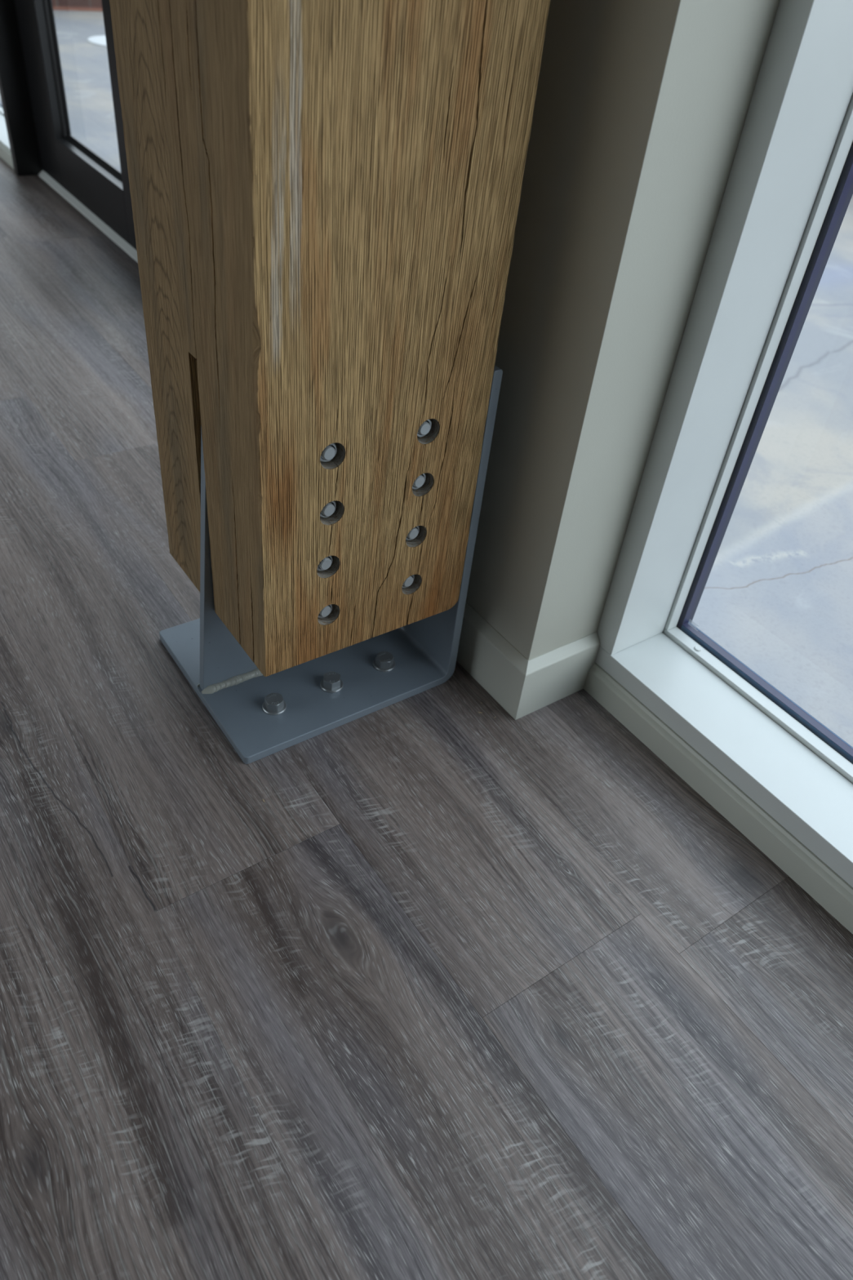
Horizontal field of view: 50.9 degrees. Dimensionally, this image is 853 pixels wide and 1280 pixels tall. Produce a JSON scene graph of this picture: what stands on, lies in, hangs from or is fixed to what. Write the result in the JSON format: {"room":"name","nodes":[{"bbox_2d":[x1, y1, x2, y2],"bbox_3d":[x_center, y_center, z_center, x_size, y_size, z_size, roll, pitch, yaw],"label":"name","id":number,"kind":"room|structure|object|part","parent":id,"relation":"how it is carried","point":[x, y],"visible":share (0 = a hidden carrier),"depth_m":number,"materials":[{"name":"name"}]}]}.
{"room":"building lobby","nodes":[
{"label":"building lobby","id":0,"kind":"room"},
{"bbox_2d":[0,157,852,1279],"bbox_3d":[-2.736,-0.081,1.059,5.100,0.040,9.400,-21,48,-29],"label":"floor","id":1,"kind":"structure","parent":0,"point":[465,995],"depth_m":0.95,"materials":[{"name":"grey wood"}]},
{"bbox_2d":[38,169,137,262],"bbox_3d":[-0.887,-1.206,2.596,0.128,0.015,1.106,-21,48,-29],"label":"trim","id":2,"kind":"structure","parent":1,"relation":"on","point":[131,251],"depth_m":2.62,"materials":[{"name":"metal"}]},
{"bbox_2d":[159,364,502,764],"bbox_3d":[-0.150,-0.149,1.132,0.325,0.466,0.277,-21,48,-29],"label":"bracket","id":3,"kind":"object","parent":1,"relation":"on","point":[260,716],"visible":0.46,"depth_m":1.21,"materials":[{"name":"metal"}]},
{"bbox_3d":[-0.171,-0.145,1.118,0.266,0.449,0.012,-21,48,-29],"label":"knife plate","id":4,"kind":"part","parent":3,"relation":"part of","materials":[{"name":"grey metal"}]},
{"bbox_2d":[262,701,286,715],"bbox_3d":[-0.201,0.088,1.187,0.032,0.003,0.032,8,41,1],"label":"washer","id":5,"kind":"object","parent":3,"relation":"in","point":[268,708],"depth_m":1.18,"materials":[{"name":"metal"}]},
{"bbox_2d":[109,0,550,676],"bbox_3d":[-0.026,-1.063,0.344,0.282,2.606,0.278,-21,48,-29],"label":"timber post","id":6,"kind":"object","parent":3,"relation":"on","point":[326,194],"visible":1,"depth_m":0.83,"materials":[{"name":"brown wood"}]},
{"bbox_2d":[320,679,343,693],"bbox_3d":[-0.130,0.061,1.229,0.032,0.003,0.032,8,41,1],"label":"washer","id":7,"kind":"object","parent":3,"relation":"in","point":[326,686],"depth_m":1.22,"materials":[{"name":"metal"}]},
{"bbox_2d":[373,658,395,671],"bbox_3d":[-0.060,0.034,1.271,0.032,0.003,0.032,8,41,1],"label":"washer","id":8,"kind":"object","parent":3,"relation":"in","point":[379,664],"depth_m":1.26,"materials":[{"name":"metal"}]},
{"bbox_2d":[466,0,780,660],"bbox_3d":[0.265,-1.123,0.567,0.336,2.750,0.462,-21,48,-29],"label":"wall pier","id":9,"kind":"object","parent":1,"relation":"on","point":[641,108],"visible":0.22,"depth_m":0.91,"materials":[{"name":"beige paint"}]},
{"bbox_2d":[456,602,599,719],"bbox_3d":[0.045,-0.088,1.375,0.136,0.096,0.486,-21,48,-29],"label":"baseboard","id":10,"kind":"object","parent":9,"relation":"attached to","point":[522,686],"visible":0.43,"depth_m":1.23,"materials":[{"name":"white paint"}]},
{"bbox_3d":[-0.473,-1.926,1.427,0.212,2.800,9.400,-21,48,-29],"label":"wall","id":11,"kind":"structure","parent":0,"visible":0},
{"bbox_2d":[0,100,10,150],"bbox_3d":[-1.770,-3.198,2.753,0.164,2.596,2.300,-21,48,-29],"label":"window","id":12,"kind":"structure","parent":11,"relation":"in","point":[3,133],"depth_m":3.07,"materials":[{"name":"white"}]},
{"bbox_2d":[0,142,13,168],"bbox_3d":[-2.339,-2.575,3.943,0.012,0.047,3.580,-21,48,-29],"label":"baseboard","id":13,"kind":"structure","parent":11,"relation":"attached to","point":[5,153],"depth_m":2.94,"materials":[{"name":"white paint"}]},
{"bbox_2d":[0,0,136,249],"bbox_3d":[-0.807,-2.052,1.831,0.170,2.300,1.200,-21,48,-29],"label":"door","id":14,"kind":"structure","parent":11,"relation":"in","point":[33,93],"depth_m":2.62,"materials":[{"name":"black metal"}]},
{"bbox_3d":[-0.941,-1.298,2.575,0.050,0.136,0.552,-21,48,-29],"label":"rail","id":15,"kind":"part","parent":14,"relation":"part of","materials":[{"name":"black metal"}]},
{"bbox_2d":[583,662,852,933],"bbox_3d":[1.104,0.939,0.379,0.012,0.047,3.071,-21,48,-29],"label":"baseboard","id":16,"kind":"structure","parent":11,"relation":"attached to","point":[812,874],"depth_m":1.12,"materials":[{"name":"white paint"}]},
{"bbox_2d":[595,0,852,887],"bbox_3d":[1.169,-0.209,-0.296,0.164,2.572,2.633,-21,48,-29],"label":"window","id":17,"kind":"structure","parent":11,"relation":"in","point":[788,193],"depth_m":1.04,"materials":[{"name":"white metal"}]},
{"bbox_3d":[1.021,0.758,0.516,0.104,0.030,2.633,-21,48,-29],"label":"sill","id":18,"kind":"part","parent":17,"relation":"part of","materials":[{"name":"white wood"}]},
{"bbox_3d":[1.228,-0.233,-0.261,0.020,2.566,2.629,-21,48,-29],"label":"sash","id":19,"kind":"part","parent":17,"relation":"part of","materials":[{"name":"white plastic"}]},
{"label":"outside","id":20,"kind":"structure","parent":0,"visible":0},
{"bbox_2d":[0,9,852,746],"bbox_3d":[-2.168,-0.637,1.911,30.000,0.100,24.000,-21,48,-29],"label":"pavement","id":21,"kind":"structure","parent":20,"point":[777,595],"depth_m":1.83,"materials":[{"name":"concrete"}]},
{"bbox_2d":[51,0,102,11],"bbox_3d":[-1.749,-4.743,6.006,3.400,0.850,0.420,-21,48,-29],"label":"brick planter","id":22,"kind":"object","parent":21,"relation":"on","point":[60,5],"visible":0.02,"depth_m":5.79,"materials":[{"name":"red brick"}]},
{"bbox_2d":[87,35,106,46],"bbox_3d":[-1.741,-3.397,5.091,0.350,0.010,0.350,-21,48,-29],"label":"utility cover","id":23,"kind":"object","parent":21,"relation":"on","point":[96,40],"visible":0.35,"depth_m":5.03,"materials":[{"name":"white"}]}
]}

